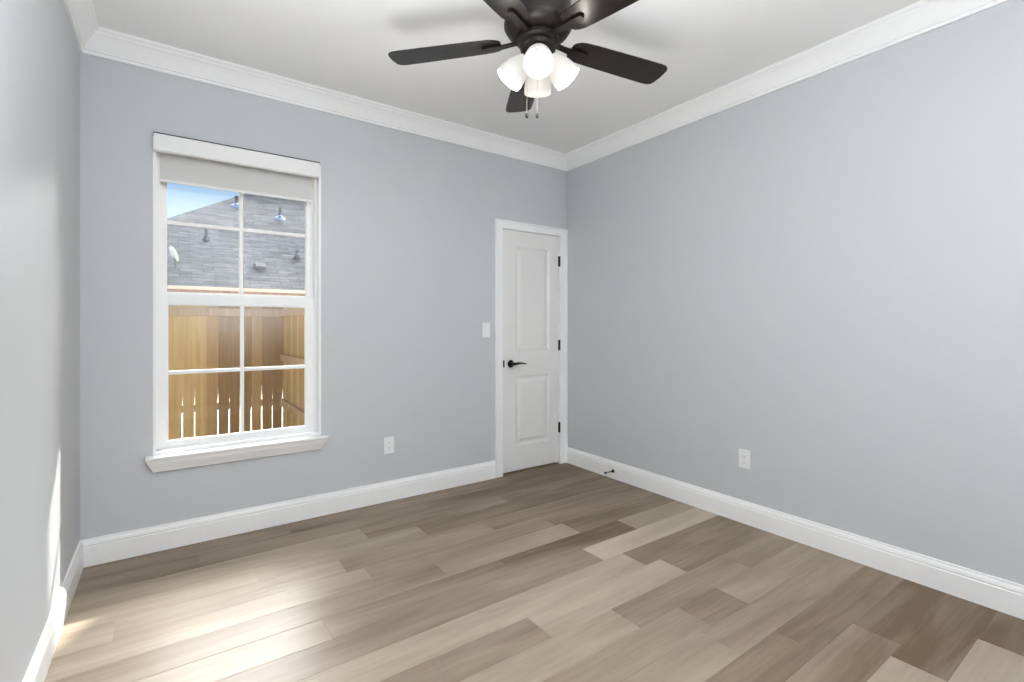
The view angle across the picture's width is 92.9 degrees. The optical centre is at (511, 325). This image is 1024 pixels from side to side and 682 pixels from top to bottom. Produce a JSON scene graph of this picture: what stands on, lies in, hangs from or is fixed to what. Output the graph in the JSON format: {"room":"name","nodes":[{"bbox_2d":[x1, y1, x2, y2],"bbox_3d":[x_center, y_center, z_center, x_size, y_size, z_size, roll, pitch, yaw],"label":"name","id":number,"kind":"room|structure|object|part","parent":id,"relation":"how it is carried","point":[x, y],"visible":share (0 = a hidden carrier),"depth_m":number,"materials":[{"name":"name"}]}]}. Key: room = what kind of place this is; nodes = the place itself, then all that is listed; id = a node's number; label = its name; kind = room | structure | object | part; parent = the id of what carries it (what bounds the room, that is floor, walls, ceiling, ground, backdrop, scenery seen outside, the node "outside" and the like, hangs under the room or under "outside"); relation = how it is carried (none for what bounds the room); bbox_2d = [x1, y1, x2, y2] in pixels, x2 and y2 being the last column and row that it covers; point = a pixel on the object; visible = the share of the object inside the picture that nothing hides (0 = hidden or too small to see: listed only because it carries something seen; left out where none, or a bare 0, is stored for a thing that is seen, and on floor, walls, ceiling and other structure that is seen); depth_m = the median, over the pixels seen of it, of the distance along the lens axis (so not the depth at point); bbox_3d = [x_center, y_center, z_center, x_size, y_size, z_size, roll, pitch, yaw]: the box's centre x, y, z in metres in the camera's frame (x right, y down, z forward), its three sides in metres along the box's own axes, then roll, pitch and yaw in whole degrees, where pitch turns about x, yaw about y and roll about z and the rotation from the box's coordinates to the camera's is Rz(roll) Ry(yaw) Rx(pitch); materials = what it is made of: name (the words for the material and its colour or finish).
{"room":"empty bedroom","nodes":[
{"label":"empty bedroom","id":0,"kind":"room"},
{"bbox_2d":[0,0,79,681],"bbox_3d":[-0.978,-0.040,0.606,0.170,3.140,4.460,0,0,-35],"label":"wall","id":1,"kind":"structure","parent":0,"point":[40,54],"depth_m":1.65,"materials":[{"name":"grey paint"}]},
{"bbox_2d":[22,540,83,681],"bbox_3d":[-0.951,1.161,0.729,0.016,0.138,4.290,0,0,-35],"label":"baseboard","id":2,"kind":"structure","parent":1,"relation":"attached to","point":[37,670],"depth_m":1.87,"materials":[{"name":"white paint"}]},
{"bbox_2d":[63,0,98,52],"bbox_3d":[-0.925,-1.449,0.748,0.080,0.122,4.290,0,0,-35],"label":"trim","id":3,"kind":"structure","parent":1,"relation":"attached to","point":[81,13],"depth_m":2.30,"materials":[{"name":"white paint"}]},
{"bbox_2d":[80,53,566,539],"bbox_3d":[-0.902,-0.040,3.498,3.639,3.140,0.170,0,0,-35],"label":"wall","id":4,"kind":"structure","parent":0,"point":[408,219],"depth_m":3.22,"materials":[{"name":"grey paint"}]},
{"bbox_2d":[145,136,328,472],"bbox_3d":[-1.632,-0.118,2.950,0.944,1.830,0.240,0,0,-35],"label":"window","id":5,"kind":"structure","parent":4,"relation":"in","point":[168,454],"depth_m":2.89,"materials":[{"name":"white paint"}]},
{"bbox_2d":[153,131,319,202],"bbox_3d":[-1.601,-0.921,2.898,0.859,0.250,0.076,0,0,-35],"label":"roller blind","id":6,"kind":"object","parent":5,"relation":"attached to","point":[183,160],"visible":1,"depth_m":2.87,"materials":[{"name":"white fabric"}]},
{"bbox_3d":[-1.589,-1.043,2.881,0.859,0.005,0.033,0,0,-35],"label":"rail","id":7,"kind":"part","parent":6,"relation":"part of","materials":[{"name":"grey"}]},
{"bbox_3d":[-1.593,0.753,2.894,0.944,0.088,0.104,0,0,-35],"label":"sill","id":8,"kind":"part","parent":5,"relation":"part of","materials":[{"name":"white paint"}]},
{"bbox_2d":[82,461,495,566],"bbox_3d":[-1.164,1.161,3.198,2.525,0.138,0.016,0,0,-35],"label":"baseboard","id":9,"kind":"structure","parent":4,"relation":"attached to","point":[132,543],"depth_m":2.96,"materials":[{"name":"white paint"}]},
{"bbox_2d":[81,27,566,170],"bbox_3d":[-0.830,-1.449,3.396,3.299,0.122,0.080,0,0,-35],"label":"trim","id":10,"kind":"structure","parent":4,"relation":"attached to","point":[105,43],"depth_m":3.03,"materials":[{"name":"white paint"}]},
{"bbox_2d":[384,436,393,453],"bbox_3d":[-0.863,0.841,3.416,0.073,0.118,0.009,0,0,-35],"label":"wall outlet","id":11,"kind":"object","parent":4,"relation":"attached to","point":[388,441],"visible":1,"depth_m":3.41,"materials":[{"name":"white plastic"}]},
{"bbox_2d":[387,440,390,449],"bbox_3d":[-0.862,0.841,3.414,0.033,0.068,0.004,0,0,-35],"label":"socket","id":12,"kind":"object","parent":11,"relation":"attached to","point":[388,441],"depth_m":3.41,"materials":[{"name":"grey plastic"}]},
{"bbox_2d":[482,323,489,336],"bbox_3d":[-0.204,0.036,3.881,0.073,0.118,0.012,0,0,-35],"label":"light switch","id":13,"kind":"object","parent":4,"relation":"attached to","point":[485,326],"visible":1,"depth_m":3.88,"materials":[{"name":"white plastic"}]},
{"bbox_2d":[495,219,567,477],"bbox_3d":[0.180,0.183,4.157,0.770,2.094,0.106,0,0,-35],"label":"door","id":14,"kind":"structure","parent":4,"relation":"in","point":[531,260],"depth_m":4.16,"materials":[{"name":"white paint"}]},
{"bbox_2d":[93,0,920,152],"bbox_3d":[0.388,-1.560,1.679,3.299,0.100,4.290,0,0,-35],"label":"ceiling","id":15,"kind":"structure","parent":0,"point":[344,46],"depth_m":2.61,"materials":[{"name":"white paint"}]},
{"bbox_2d":[388,0,666,118],"bbox_3d":[0.149,-1.210,2.128,1.316,0.598,1.306,0,0,-35],"label":"ceiling fan","id":16,"kind":"object","parent":15,"relation":"hanging from","point":[538,28],"visible":1,"depth_m":2.11,"materials":[{"name":"brown metal"}]},
{"bbox_3d":[-0.303,-1.245,2.219,0.521,0.006,0.150,-1,8,11],"label":"blade","id":17,"kind":"part","parent":16,"relation":"part of","materials":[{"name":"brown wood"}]},
{"bbox_3d":[-0.048,-1.247,2.171,0.176,0.019,0.034,-1,8,11],"label":"blade arm","id":18,"kind":"part","parent":16,"relation":"part of","materials":[{"name":"brown metal"}]},
{"bbox_3d":[-0.093,-1.245,1.769,0.150,0.006,0.521,9,6,29],"label":"blade","id":19,"kind":"part","parent":16,"relation":"part of","materials":[{"name":"brown wood"}]},
{"bbox_3d":[0.023,-1.130,2.143,0.125,0.127,0.125,40,1,2],"label":"lamp shade","id":20,"kind":"part","parent":16,"relation":"part of","materials":[{"name":"white glass"}]},
{"bbox_3d":[0.033,-1.247,1.996,0.034,0.019,0.176,9,6,29],"label":"blade arm","id":21,"kind":"part","parent":16,"relation":"part of","materials":[{"name":"brown metal"}]},
{"bbox_3d":[0.064,-1.245,2.562,0.150,0.006,0.521,-8,0,-7],"label":"blade","id":22,"kind":"part","parent":16,"relation":"part of","materials":[{"name":"brown wood"}]},
{"bbox_3d":[0.118,-1.130,2.231,0.125,0.127,0.125,0,40,2],"label":"lamp shade","id":23,"kind":"part","parent":16,"relation":"part of","materials":[{"name":"white glass"}]},
{"bbox_3d":[0.111,-1.130,2.049,0.125,0.127,0.125,0,-40,2],"label":"lamp shade","id":24,"kind":"part","parent":16,"relation":"part of","materials":[{"name":"white glass"}]},
{"bbox_3d":[0.111,-1.133,2.051,0.061,0.086,0.061,0,-40,2],"label":"bulb","id":25,"kind":"part","parent":16,"relation":"part of","materials":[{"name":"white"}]},
{"bbox_3d":[0.206,-1.130,2.137,0.125,0.127,0.125,-40,-1,2],"label":"lamp shade","id":26,"kind":"part","parent":16,"relation":"part of","materials":[{"name":"white glass"}]},
{"bbox_3d":[0.226,-1.247,2.017,0.034,0.019,0.176,11,-6,-42],"label":"blade arm","id":27,"kind":"part","parent":16,"relation":"part of","materials":[{"name":"brown metal"}]},
{"bbox_3d":[0.266,-1.247,2.208,0.176,0.019,0.034,1,-9,-24],"label":"blade arm","id":28,"kind":"part","parent":16,"relation":"part of","materials":[{"name":"brown metal"}]},
{"bbox_3d":[0.401,-1.245,1.826,0.150,0.006,0.521,11,-6,-42],"label":"blade","id":29,"kind":"part","parent":16,"relation":"part of","materials":[{"name":"black wood"}]},
{"bbox_3d":[0.502,-1.245,2.315,0.521,0.006,0.150,1,-9,-24],"label":"blade","id":30,"kind":"part","parent":16,"relation":"part of","materials":[{"name":"black wood"}]},
{"bbox_2d":[44,462,1023,681],"bbox_3d":[0.376,1.260,1.695,3.339,0.060,4.370,0,0,-35],"label":"floor","id":31,"kind":"structure","parent":0,"point":[551,572],"depth_m":2.16,"materials":[{"name":"brown wood"}]},
{"bbox_2d":[567,0,1023,584],"bbox_3d":[1.852,-0.040,2.613,0.170,3.140,4.460,0,0,-35],"label":"wall","id":32,"kind":"structure","parent":0,"point":[820,277],"depth_m":2.60,"materials":[{"name":"grey paint"}]},
{"bbox_2d":[739,449,749,469],"bbox_3d":[1.447,0.832,3.029,0.009,0.118,0.073,0,0,-35],"label":"wall outlet","id":33,"kind":"object","parent":32,"relation":"attached to","point":[744,455],"visible":1,"depth_m":3.02,"materials":[{"name":"white plastic"}]},
{"bbox_2d":[742,453,746,464],"bbox_3d":[1.446,0.832,3.028,0.004,0.068,0.033,0,0,-35],"label":"socket","id":34,"kind":"object","parent":33,"relation":"attached to","point":[744,455],"depth_m":3.02,"materials":[{"name":"grey plastic"}]},
{"bbox_2d":[566,0,1009,170],"bbox_3d":[1.701,-1.449,2.610,0.080,0.122,4.290,0,0,-35],"label":"trim","id":35,"kind":"structure","parent":32,"relation":"attached to","point":[921,17],"depth_m":2.73,"materials":[{"name":"white paint"}]},
{"bbox_2d":[567,447,1023,619],"bbox_3d":[1.727,1.161,2.628,0.016,0.138,4.290,0,0,-35],"label":"baseboard","id":36,"kind":"structure","parent":32,"relation":"attached to","point":[1005,596],"depth_m":2.61,"materials":[{"name":"white paint"}]},
{"label":"outside","id":37,"kind":"structure","parent":0,"visible":0},
{"bbox_2d":[181,385,282,438],"bbox_3d":[-11.976,1.650,21.211,55.000,0.200,41.540,0,0,-35],"label":"ground","id":38,"kind":"structure","parent":37,"point":[261,385],"depth_m":8.11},
{"bbox_2d":[169,305,282,439],"bbox_3d":[-4.135,0.630,5.102,3.163,1.840,0.183,0,0,-35],"label":"fence","id":39,"kind":"object","parent":38,"relation":"on","point":[200,337],"visible":0.36,"depth_m":5.60,"materials":[{"name":"brown wood"}]},
{"bbox_3d":[-4.141,0.930,5.076,3.124,0.086,0.037,0,0,-35],"label":"rail","id":40,"kind":"part","parent":39,"relation":"part of","materials":[{"name":"brown wood"}]},
{"bbox_3d":[-4.109,-0.150,5.031,3.124,0.086,0.037,0,0,-35],"label":"rail","id":41,"kind":"part","parent":39,"relation":"part of","materials":[{"name":"brown wood"}]},
{"bbox_2d":[167,194,304,388],"bbox_3d":[-8.232,-1.933,19.294,15.150,6.965,13.060,0,0,-35],"label":"house","id":42,"kind":"structure","parent":38,"relation":"on","point":[199,260],"depth_m":13.74,"materials":[{"name":"grey tile"}]},
{"bbox_2d":[254,262,265,268],"bbox_3d":[-6.952,-1.645,13.428,0.260,0.210,0.244,0,0,-35],"label":"roof vent","id":43,"kind":"object","parent":42,"relation":"attached to","point":[257,265],"depth_m":13.37,"materials":[{"name":"grey metal"}]},
{"bbox_2d":[280,307,304,426],"bbox_3d":[-1.952,0.630,4.851,0.183,1.840,2.825,0,0,-35],"label":"fence","id":44,"kind":"object","parent":38,"relation":"on","point":[292,402],"visible":0.26,"depth_m":5.43,"materials":[{"name":"beige wood"}]},
{"bbox_3d":[-1.999,-0.150,4.791,0.037,0.086,2.780,0,0,-35],"label":"rail","id":45,"kind":"part","parent":44,"relation":"part of","materials":[{"name":"brown wood"}]},
{"bbox_3d":[-1.999,0.390,4.791,0.037,0.086,2.780,0,0,-35],"label":"rail","id":46,"kind":"part","parent":44,"relation":"part of","materials":[{"name":"brown wood"}]},
{"bbox_3d":[-1.999,0.930,4.791,0.037,0.086,2.780,0,0,-35],"label":"rail","id":47,"kind":"part","parent":44,"relation":"part of","materials":[{"name":"brown wood"}]}
]}

